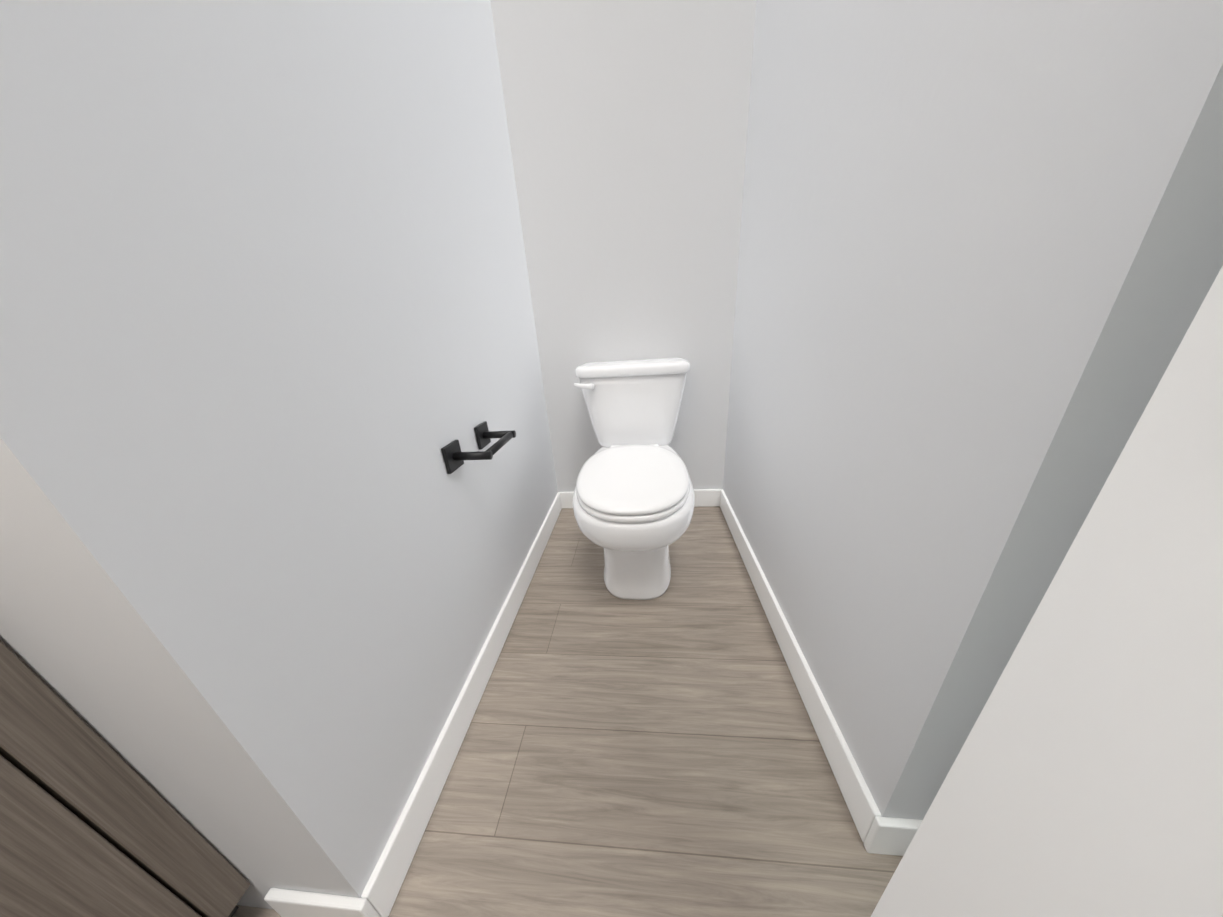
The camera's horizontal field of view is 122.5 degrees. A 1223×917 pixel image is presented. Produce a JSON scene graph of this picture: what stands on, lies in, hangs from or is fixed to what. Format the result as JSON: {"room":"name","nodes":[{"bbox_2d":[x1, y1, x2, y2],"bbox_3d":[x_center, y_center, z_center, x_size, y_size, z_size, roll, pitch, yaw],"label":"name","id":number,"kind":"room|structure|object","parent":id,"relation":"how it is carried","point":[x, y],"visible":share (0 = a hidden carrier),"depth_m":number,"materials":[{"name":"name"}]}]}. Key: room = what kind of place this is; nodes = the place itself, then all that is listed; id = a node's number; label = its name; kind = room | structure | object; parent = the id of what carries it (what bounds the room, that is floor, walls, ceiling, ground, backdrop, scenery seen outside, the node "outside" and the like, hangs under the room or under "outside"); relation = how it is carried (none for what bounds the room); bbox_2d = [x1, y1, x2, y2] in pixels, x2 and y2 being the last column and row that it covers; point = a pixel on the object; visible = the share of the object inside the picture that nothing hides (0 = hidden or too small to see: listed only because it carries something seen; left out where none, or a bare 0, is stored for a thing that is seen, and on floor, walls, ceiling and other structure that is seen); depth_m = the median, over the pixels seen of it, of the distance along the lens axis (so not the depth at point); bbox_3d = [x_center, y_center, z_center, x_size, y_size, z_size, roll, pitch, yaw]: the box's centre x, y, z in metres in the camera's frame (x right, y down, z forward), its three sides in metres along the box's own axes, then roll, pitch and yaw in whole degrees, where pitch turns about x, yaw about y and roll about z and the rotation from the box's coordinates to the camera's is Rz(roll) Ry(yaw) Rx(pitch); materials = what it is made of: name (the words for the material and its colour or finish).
{"room":"bathroom","nodes":[
{"label":"bathroom","id":0,"kind":"room"},
{"bbox_2d":[0,0,557,908],"bbox_3d":[-0.810,-0.791,0.682,0.839,2.740,1.362,-2,22,6],"label":"wall","id":1,"kind":"structure","parent":0,"point":[268,344],"depth_m":0.39,"materials":[{"name":"white paint"}]},
{"bbox_2d":[264,888,379,916],"bbox_3d":[-0.432,0.685,0.507,0.158,0.090,0.012,-2,22,6],"label":"baseboard","id":2,"kind":"structure","parent":1,"relation":"attached to","point":[287,903],"depth_m":0.49,"materials":[{"name":"white wood"}]},
{"bbox_2d":[361,492,561,916],"bbox_3d":[-0.307,0.443,1.088,0.012,0.090,1.262,-2,22,6],"label":"baseboard","id":3,"kind":"structure","parent":1,"relation":"attached to","point":[384,883],"depth_m":0.68,"materials":[{"name":"white wood"}]},
{"bbox_2d":[441,421,515,473],"bbox_3d":[-0.306,-0.034,0.816,0.092,0.060,0.212,-2,22,6],"label":"paper holder","id":4,"kind":"object","parent":1,"relation":"attached to","point":[454,457],"visible":0.96,"depth_m":0.76,"materials":[{"name":"black metal"}]},
{"bbox_2d":[232,506,902,916],"bbox_3d":[0.105,0.876,0.129,2.678,0.050,3.490,-2,22,6],"label":"floor","id":5,"kind":"structure","parent":0,"point":[662,756],"depth_m":0.67,"materials":[{"name":"brown wood"}]},
{"bbox_2d":[0,640,249,916],"bbox_3d":[-0.857,0.400,0.049,0.602,1.012,0.708,-2,22,6],"label":"bathroom vanity","id":6,"kind":"object","parent":5,"relation":"on","point":[93,823],"visible":1,"depth_m":0.35,"materials":[{"name":"brown wood"}]},
{"bbox_2d":[573,357,694,599],"bbox_3d":[0.079,0.051,1.176,0.425,0.702,0.728,-2,22,6],"label":"toilet","id":7,"kind":"object","parent":5,"relation":"on","point":[633,501],"visible":1,"depth_m":1.08,"materials":[{"name":"white ceramic"}]},
{"bbox_2d":[490,0,755,491],"bbox_3d":[0.103,-1.053,1.179,0.892,2.740,0.100,-2,22,6],"label":"wall","id":8,"kind":"structure","parent":0,"point":[627,122],"depth_m":1.17,"materials":[{"name":"white paint"}]},
{"bbox_2d":[559,489,722,507],"bbox_3d":[0.132,0.196,1.626,0.792,0.090,0.012,-2,22,6],"label":"baseboard","id":9,"kind":"structure","parent":8,"relation":"attached to","point":[707,497],"depth_m":1.59,"materials":[{"name":"white wood"}]},
{"bbox_2d":[723,0,1222,819],"bbox_3d":[0.446,-0.832,0.572,0.100,2.740,1.130,-2,22,6],"label":"wall","id":10,"kind":"structure","parent":0,"point":[981,256],"depth_m":0.41,"materials":[{"name":"white paint"}]},
{"bbox_2d":[720,490,880,841],"bbox_3d":[0.474,0.397,1.071,0.012,0.090,1.130,-2,22,6],"label":"baseboard","id":11,"kind":"structure","parent":10,"relation":"attached to","point":[859,800],"depth_m":0.73,"materials":[{"name":"white wood"}]},
{"bbox_2d":[864,816,922,855],"bbox_3d":[0.477,0.610,0.539,0.112,0.090,0.012,-2,22,6],"label":"baseboard","id":12,"kind":"structure","parent":10,"relation":"attached to","point":[889,836],"depth_m":0.53,"materials":[{"name":"white wood"}]},
{"bbox_3d":[0.719,-0.249,-0.921,0.986,2.740,0.100,-2,22,6],"label":"wall","id":13,"kind":"structure","parent":0,"visible":0},
{"bbox_2d":[871,266,1222,916],"bbox_3d":[0.196,-0.085,-0.306,0.166,2.022,0.770,-2,22,6],"label":"door","id":14,"kind":"structure","parent":13,"relation":"in","point":[1084,777],"depth_m":0.14,"materials":[{"name":"white wood"}]}
]}

